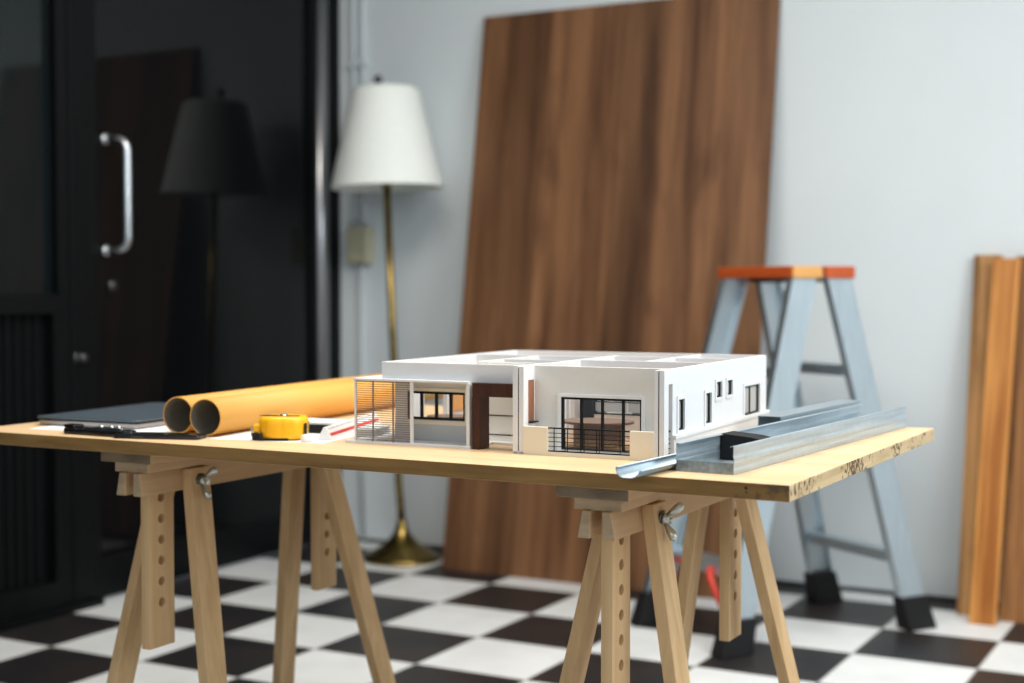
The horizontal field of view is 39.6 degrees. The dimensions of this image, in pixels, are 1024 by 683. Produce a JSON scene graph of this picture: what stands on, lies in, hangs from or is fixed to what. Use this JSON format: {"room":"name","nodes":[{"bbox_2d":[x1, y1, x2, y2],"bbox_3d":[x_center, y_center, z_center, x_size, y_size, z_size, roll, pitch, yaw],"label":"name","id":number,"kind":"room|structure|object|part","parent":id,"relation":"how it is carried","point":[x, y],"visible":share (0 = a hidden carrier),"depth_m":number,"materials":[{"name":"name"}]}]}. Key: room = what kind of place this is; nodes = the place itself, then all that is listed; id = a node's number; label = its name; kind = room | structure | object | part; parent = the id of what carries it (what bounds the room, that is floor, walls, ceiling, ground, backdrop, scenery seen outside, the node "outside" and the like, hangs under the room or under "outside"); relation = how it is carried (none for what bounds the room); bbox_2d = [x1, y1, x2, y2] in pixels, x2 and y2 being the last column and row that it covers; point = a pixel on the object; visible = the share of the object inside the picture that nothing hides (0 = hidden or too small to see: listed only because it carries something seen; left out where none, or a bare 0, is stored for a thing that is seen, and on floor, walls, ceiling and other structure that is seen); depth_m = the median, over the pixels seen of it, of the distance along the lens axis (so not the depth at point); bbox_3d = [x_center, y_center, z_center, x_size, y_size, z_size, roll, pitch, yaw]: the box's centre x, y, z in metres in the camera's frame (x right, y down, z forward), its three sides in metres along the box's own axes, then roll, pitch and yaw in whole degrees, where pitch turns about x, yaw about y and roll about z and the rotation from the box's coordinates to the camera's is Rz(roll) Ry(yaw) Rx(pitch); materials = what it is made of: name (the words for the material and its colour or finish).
{"room":"design studio","nodes":[
{"label":"design studio","id":0,"kind":"room"},
{"bbox_2d":[59,0,340,604],"bbox_3d":[-2.100,-0.589,3.084,0.066,2.950,5.850,1,2,28],"label":"door frame","id":1,"kind":"structure","parent":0,"point":[74,15],"depth_m":4.44,"materials":[{"name":"black paint"}]},
{"bbox_2d":[0,0,104,631],"bbox_3d":[-2.406,-0.317,2.502,0.083,2.450,4.518,1,2,28],"label":"door","id":2,"kind":"structure","parent":1,"relation":"in","point":[32,479],"depth_m":4.30,"materials":[{"name":"black paint"}]},
{"bbox_3d":[-2.469,0.397,2.468,0.020,0.825,4.352,1,2,28],"label":"ribbed panel","id":3,"kind":"part","parent":2,"relation":"part of","materials":[{"name":"black paint"}]},
{"bbox_3d":[-2.462,-0.807,2.431,0.006,1.465,4.372,1,2,28],"label":"pane","id":4,"kind":"part","parent":2,"relation":"part of","materials":[{"name":"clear glass"}]},
{"bbox_2d":[74,0,315,597],"bbox_3d":[-1.048,-0.412,4.952,0.123,2.440,1.278,1,2,28],"label":"door","id":5,"kind":"structure","parent":1,"relation":"in","point":[203,111],"depth_m":4.96,"materials":[{"name":"black paint"}]},
{"bbox_3d":[-1.338,0.050,4.416,0.038,0.032,0.032,1,2,28],"label":"knob","id":6,"kind":"part","parent":5,"relation":"part of","materials":[{"name":"metal"}]},
{"bbox_3d":[-1.260,-0.469,4.534,0.099,0.394,0.038,1,2,25],"label":"handle","id":7,"kind":"part","parent":5,"relation":"part of","materials":[{"name":"silver metal"}]},
{"bbox_2d":[315,0,329,380],"bbox_3d":[-0.735,-0.429,5.559,0.030,2.450,0.068,1,2,28],"label":"trim","id":8,"kind":"structure","parent":1,"relation":"attached to","point":[321,6],"depth_m":5.53,"materials":[{"name":"metal"}]},
{"bbox_2d":[0,541,1023,682],"bbox_3d":[-0.242,0.977,1.477,8.200,0.060,7.500,1,2,28],"label":"floor","id":9,"kind":"structure","parent":0,"point":[439,625],"depth_m":4.04,"materials":[{"name":"tile"}]},
{"bbox_2d":[101,452,395,682],"bbox_3d":[-0.491,0.538,2.678,0.353,0.728,0.642,1,2,28],"label":"trestle","id":10,"kind":"object","parent":9,"relation":"on","point":[147,620],"visible":0.73,"depth_m":2.50,"materials":[{"name":"brown wood"}]},
{"bbox_3d":[-0.514,0.230,2.663,0.019,0.038,0.609,1,2,28],"label":"rail","id":11,"kind":"part","parent":10,"relation":"part of","materials":[{"name":"brown wood"}]},
{"bbox_3d":[-0.687,0.563,2.526,0.195,0.690,0.052,0,2,-1],"label":"leg","id":12,"kind":"part","parent":10,"relation":"part of","materials":[{"name":"brown wood"}]},
{"bbox_3d":[-0.610,0.372,2.451,0.018,0.306,0.062,1,2,28],"label":"adjusting post","id":13,"kind":"part","parent":10,"relation":"part of","materials":[{"name":"brown wood"}]},
{"bbox_2d":[196,473,204,483],"bbox_3d":[-0.541,0.241,2.475,0.006,0.025,0.025,1,2,28],"label":"washer","id":14,"kind":"object","parent":10,"relation":"in","point":[200,477],"depth_m":2.47,"materials":[{"name":"metal"}]},
{"bbox_3d":[-0.512,0.566,2.431,0.052,0.690,0.195,-1,2,-32],"label":"leg","id":15,"kind":"part","parent":10,"relation":"part of","materials":[{"name":"brown wood"}]},
{"bbox_3d":[-0.481,0.231,2.645,0.019,0.038,0.609,1,2,28],"label":"rail","id":16,"kind":"part","parent":10,"relation":"part of","materials":[{"name":"brown wood"}]},
{"bbox_3d":[-0.464,0.548,2.936,0.050,0.690,0.222,-1,2,-21],"label":"leg","id":17,"kind":"part","parent":10,"relation":"part of","materials":[{"name":"brown wood"}]},
{"bbox_3d":[-0.381,0.351,2.873,0.018,0.294,0.062,1,2,28],"label":"adjusting post","id":18,"kind":"part","parent":10,"relation":"part of","materials":[{"name":"brown wood"}]},
{"bbox_3d":[-0.289,0.551,2.841,0.222,0.690,0.050,0,2,-12],"label":"leg","id":19,"kind":"part","parent":10,"relation":"part of","materials":[{"name":"brown wood"}]},
{"bbox_2d":[0,405,933,501],"bbox_3d":[-0.107,0.168,2.549,1.511,0.022,0.850,1,2,28],"label":"tabletop","id":20,"kind":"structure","parent":10,"relation":"on","point":[789,480],"depth_m":2.13,"materials":[{"name":"brown wood"}]},
{"bbox_2d":[64,423,135,436],"bbox_3d":[-0.707,0.152,2.437,0.150,0.018,0.035,1,2,25],"label":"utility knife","id":21,"kind":"object","parent":20,"relation":"on","point":[72,428],"visible":0.98,"depth_m":2.43,"materials":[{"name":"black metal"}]},
{"bbox_3d":[-0.687,0.148,2.429,0.060,0.003,0.012,1,2,24],"label":"slider rail","id":22,"kind":"part","parent":21,"relation":"part of","materials":[{"name":"silver metal"}]},
{"bbox_2d":[37,402,165,427],"bbox_3d":[-0.702,0.141,2.730,0.232,0.016,0.350,1,2,23],"label":"laptop","id":23,"kind":"object","parent":20,"relation":"on","point":[143,415],"visible":0.72,"depth_m":2.60,"materials":[{"name":"silver metal"}]},
{"bbox_2d":[29,425,196,432],"bbox_3d":[-0.675,0.155,2.592,0.320,0.001,0.230,1,2,22],"label":"paper sheet","id":24,"kind":"object","parent":20,"relation":"on","point":[161,428],"visible":0.14,"depth_m":2.55,"materials":[{"name":"white paper"}]},
{"bbox_2d":[113,432,205,439],"bbox_3d":[-0.592,0.158,2.390,0.155,0.008,0.043,0,2,11],"label":"phone","id":25,"kind":"object","parent":20,"relation":"on","point":[136,435],"visible":0.97,"depth_m":2.37,"materials":[{"name":"metal"}]},
{"bbox_2d":[163,374,381,432],"bbox_3d":[-0.399,0.112,2.867,0.064,0.064,0.900,1,2,23],"label":"cardboard tube","id":26,"kind":"object","parent":20,"relation":"on","point":[176,412],"visible":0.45,"depth_m":2.51,"materials":[{"name":"brown cardboard"}]},
{"bbox_2d":[211,426,391,443],"bbox_3d":[-0.357,0.153,2.479,0.210,0.013,0.297,1,2,19],"label":"paper sheet","id":27,"kind":"object","parent":20,"relation":"on","point":[246,436],"depth_m":2.36,"materials":[{"name":"white paper"}]},
{"bbox_2d":[251,414,308,440],"bbox_3d":[-0.386,0.142,2.373,0.092,0.041,0.071,0,2,1],"label":"tape measure","id":28,"kind":"object","parent":27,"relation":"on","point":[275,427],"visible":0.94,"depth_m":2.34,"materials":[{"name":"yellow plastic"}]},
{"bbox_3d":[-0.336,0.158,2.329,0.022,0.012,0.021,1,2,28],"label":"cap","id":29,"kind":"part","parent":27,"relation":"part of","materials":[{"name":"white paper"}]},
{"bbox_2d":[308,418,347,433],"bbox_3d":[-0.350,0.148,2.502,0.115,0.020,0.070,1,2,23],"label":"case","id":30,"kind":"object","parent":27,"relation":"on","point":[316,425],"visible":0.17,"depth_m":2.46,"materials":[{"name":"white plastic"}]},
{"bbox_2d":[309,424,328,433],"bbox_3d":[-0.350,0.150,2.503,0.115,0.015,0.070,1,2,22],"label":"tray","id":31,"kind":"object","parent":30,"relation":"on","point":[313,428],"depth_m":2.46,"materials":[{"name":"plastic"}]},
{"bbox_3d":[-0.350,0.140,2.502,0.111,0.004,0.066,1,2,22],"label":"lid","id":32,"kind":"part","parent":30,"relation":"part of","materials":[{"name":"white plastic"}]},
{"bbox_2d":[317,412,380,439],"bbox_3d":[-0.282,0.147,2.496,0.026,0.022,0.300,0,2,11],"label":"ruler","id":33,"kind":"object","parent":27,"relation":"on","point":[331,432],"visible":0.85,"depth_m":2.42,"materials":[{"name":"white plastic"}]},
{"bbox_2d":[190,381,442,435],"bbox_3d":[-0.337,0.113,2.838,0.064,0.064,0.930,1,2,23],"label":"cardboard tube","id":34,"kind":"object","parent":20,"relation":"on","point":[233,413],"visible":0.56,"depth_m":2.58,"materials":[{"name":"brown cardboard"}]},
{"bbox_2d":[357,424,390,437],"bbox_3d":[-0.236,0.153,2.417,0.036,0.016,0.077,1,2,14],"label":"block","id":35,"kind":"object","parent":20,"relation":"on","point":[367,426],"visible":0.45,"depth_m":2.39,"materials":[{"name":"white"}]},
{"bbox_2d":[345,350,769,460],"bbox_3d":[0.088,0.095,2.417,0.564,0.134,0.535,1,2,26],"label":"model","id":36,"kind":"object","parent":20,"relation":"on","point":[634,406],"visible":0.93,"depth_m":2.24},
{"bbox_3d":[-0.255,0.112,2.318,0.003,0.098,0.004,1,2,26],"label":"porch post","id":37,"kind":"part","parent":36,"relation":"part of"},
{"bbox_3d":[-0.160,0.114,2.272,0.004,0.098,0.004,1,2,26],"label":"porch post","id":38,"kind":"part","parent":36,"relation":"part of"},
{"bbox_2d":[453,395,462,410],"bbox_3d":[-0.089,0.092,2.535,0.002,0.060,0.070,1,2,26],"label":"picture","id":39,"kind":"object","parent":36,"relation":"on","point":[457,399],"depth_m":2.52,"materials":[{"name":"orange plastic"}]},
{"bbox_3d":[-0.068,0.115,2.227,0.005,0.098,0.004,1,2,26],"label":"porch post","id":40,"kind":"part","parent":36,"relation":"part of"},
{"bbox_3d":[0.085,0.159,2.419,0.559,0.004,0.530,1,2,26],"label":"plate","id":41,"kind":"part","parent":36,"relation":"part of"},
{"bbox_2d":[528,380,538,422],"bbox_3d":[0.030,0.091,2.179,0.014,0.065,0.023,1,2,26],"label":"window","id":42,"kind":"structure","parent":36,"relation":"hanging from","point":[530,382],"depth_m":2.19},
{"bbox_3d":[0.114,0.148,2.113,0.133,0.036,0.003,1,2,26],"label":"railing","id":43,"kind":"part","parent":36,"relation":"part of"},
{"bbox_2d":[615,453,675,478],"bbox_3d":[0.401,0.159,2.274,0.039,0.015,0.930,1,2,32],"label":"trim","id":44,"kind":"structure","parent":20,"relation":"on","point":[658,464],"depth_m":1.94,"materials":[{"name":"silver metal"}]},
{"bbox_2d":[676,404,905,474],"bbox_3d":[0.470,0.147,2.267,0.087,0.039,0.782,1,2,32],"label":"channel","id":45,"kind":"object","parent":20,"relation":"on","point":[792,438],"visible":1,"depth_m":2.15,"materials":[{"name":"silver metal"}]},
{"bbox_2d":[721,431,769,459],"bbox_3d":[0.351,0.153,2.079,0.082,0.038,0.044,1,2,32],"label":"block","id":46,"kind":"object","parent":45,"relation":"in","point":[732,438],"visible":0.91,"depth_m":2.07,"materials":[{"name":"black plastic"}]},
{"bbox_2d":[758,400,860,425],"bbox_3d":[0.526,0.137,2.490,0.040,0.043,0.400,1,2,32],"label":"steel angle","id":47,"kind":"object","parent":20,"relation":"on","point":[763,419],"visible":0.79,"depth_m":2.43,"materials":[{"name":"silver metal"}]},
{"bbox_2d":[331,75,443,566],"bbox_3d":[-0.460,-0.089,5.263,0.416,1.791,0.416,1,2,28],"label":"floor lamp","id":48,"kind":"object","parent":9,"relation":"on","point":[386,146],"visible":0.98,"depth_m":5.13,"materials":[{"name":"white fabric"}]},
{"bbox_2d":[381,183,391,189],"bbox_3d":[-0.462,-0.593,5.246,0.040,0.070,0.040,1,2,28],"label":"socket","id":49,"kind":"object","parent":48,"relation":"attached to","point":[385,186],"depth_m":5.23,"materials":[{"name":"gold metal"}]},
{"bbox_3d":[-0.460,-0.750,5.239,0.416,0.374,0.416,1,2,28],"label":"lamp shade","id":50,"kind":"part","parent":48,"relation":"part of","materials":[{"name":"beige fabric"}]},
{"bbox_2d":[442,0,780,598],"bbox_3d":[0.325,-0.185,4.922,1.135,2.013,0.329,1,2,28],"label":"leaning board","id":51,"kind":"object","parent":9,"relation":"on","point":[622,159],"visible":0.64,"depth_m":4.94,"materials":[{"name":"brown wood"}]},
{"bbox_2d":[556,485,799,682],"bbox_3d":[0.269,0.553,2.266,0.353,0.728,0.642,1,2,28],"label":"trestle","id":52,"kind":"object","parent":9,"relation":"on","point":[609,517],"visible":0.78,"depth_m":2.08,"materials":[{"name":"brown wood"}]},
{"bbox_3d":[0.073,0.578,2.114,0.195,0.690,0.052,0,2,-1],"label":"leg","id":53,"kind":"part","parent":52,"relation":"part of","materials":[{"name":"brown wood"}]},
{"bbox_3d":[0.245,0.245,2.251,0.019,0.038,0.609,1,2,28],"label":"rail","id":54,"kind":"part","parent":52,"relation":"part of","materials":[{"name":"brown wood"}]},
{"bbox_3d":[0.149,0.387,2.039,0.018,0.306,0.062,1,2,28],"label":"adjusting post","id":55,"kind":"part","parent":52,"relation":"part of","materials":[{"name":"brown wood"}]},
{"bbox_2d":[658,510,665,522],"bbox_3d":[0.218,0.257,2.063,0.006,0.025,0.025,1,2,28],"label":"washer","id":56,"kind":"object","parent":52,"relation":"in","point":[661,513],"depth_m":2.05,"materials":[{"name":"metal"}]},
{"bbox_3d":[0.279,0.246,2.232,0.019,0.038,0.609,1,2,28],"label":"rail","id":57,"kind":"part","parent":52,"relation":"part of","materials":[{"name":"brown wood"}]},
{"bbox_3d":[0.247,0.581,2.019,0.052,0.690,0.195,-1,2,-32],"label":"leg","id":58,"kind":"part","parent":52,"relation":"part of","materials":[{"name":"brown wood"}]},
{"bbox_3d":[0.295,0.563,2.524,0.050,0.690,0.222,-1,2,-21],"label":"leg","id":59,"kind":"part","parent":52,"relation":"part of","materials":[{"name":"brown wood"}]},
{"bbox_3d":[0.378,0.366,2.461,0.018,0.294,0.062,1,2,28],"label":"adjusting post","id":60,"kind":"part","parent":52,"relation":"part of","materials":[{"name":"brown wood"}]},
{"bbox_3d":[0.470,0.566,2.429,0.222,0.690,0.050,0,2,-12],"label":"leg","id":61,"kind":"part","parent":52,"relation":"part of","materials":[{"name":"brown wood"}]},
{"bbox_2d":[630,266,936,658],"bbox_3d":[0.803,0.313,4.210,0.778,1.066,0.471,-1,2,-27],"label":"step ladder","id":62,"kind":"object","parent":9,"relation":"on","point":[785,315],"visible":0.63,"depth_m":4.15,"materials":[{"name":"metal"}]},
{"bbox_3d":[0.553,0.283,4.283,0.345,0.950,0.041,-1,2,-17],"label":"leg","id":63,"kind":"part","parent":62,"relation":"part of","materials":[{"name":"metal"}]},
{"bbox_3d":[1.053,0.288,4.135,0.345,0.950,0.041,-1,2,-17],"label":"leg","id":64,"kind":"part","parent":62,"relation":"part of","materials":[{"name":"metal"}]},
{"bbox_2d":[956,255,1002,614],"bbox_3d":[1.452,0.286,4.413,0.086,1.112,0.176,1,3,34],"label":"plank","id":65,"kind":"object","parent":9,"relation":"on","point":[983,264],"visible":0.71,"depth_m":4.42,"materials":[{"name":"brown wood"}]},
{"bbox_2d":[968,258,1020,625],"bbox_3d":[1.467,0.296,4.319,0.079,1.102,0.244,1,3,34],"label":"plank","id":66,"kind":"object","parent":9,"relation":"on","point":[986,565],"visible":1,"depth_m":4.31,"materials":[{"name":"orange wood"}]},
{"bbox_2d":[999,256,1023,623],"bbox_3d":[1.562,0.292,4.324,0.101,1.108,0.194,1,3,33],"label":"plank","id":67,"kind":"object","parent":9,"relation":"on","point":[1011,605],"visible":0.96,"depth_m":4.31,"materials":[{"name":"brown wood"}]},
{"bbox_2d":[339,0,1023,601],"bbox_3d":[2.160,-0.628,4.166,6.600,2.950,0.120,1,2,28],"label":"wall","id":68,"kind":"structure","parent":0,"point":[898,146],"depth_m":4.67,"materials":[{"name":"paint"}]},
{"bbox_2d":[347,0,368,225],"bbox_3d":[-0.603,-1.305,5.560,0.090,1.700,0.026,1,2,28],"label":"conduit","id":69,"kind":"object","parent":68,"relation":"attached to","point":[354,63],"visible":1,"depth_m":5.57,"materials":[{"name":"white plastic"}]},
{"bbox_2d":[347,226,373,539],"bbox_3d":[-0.596,0.167,5.595,0.104,1.235,0.053,1,2,28],"label":"box","id":70,"kind":"object","parent":68,"relation":"attached to","point":[360,240],"visible":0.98,"depth_m":5.57,"materials":[{"name":"beige plastic"}]},
{"bbox_3d":[-0.607,-0.376,5.556,0.084,0.120,0.008,1,2,28],"label":"plate","id":71,"kind":"part","parent":70,"relation":"part of","materials":[{"name":"beige plastic"}]},
{"bbox_2d":[358,537,999,606],"bbox_3d":[1.911,0.836,4.284,5.900,0.014,0.006,1,2,28],"label":"baseboard","id":72,"kind":"structure","parent":68,"relation":"attached to","point":[783,582],"depth_m":4.71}
]}

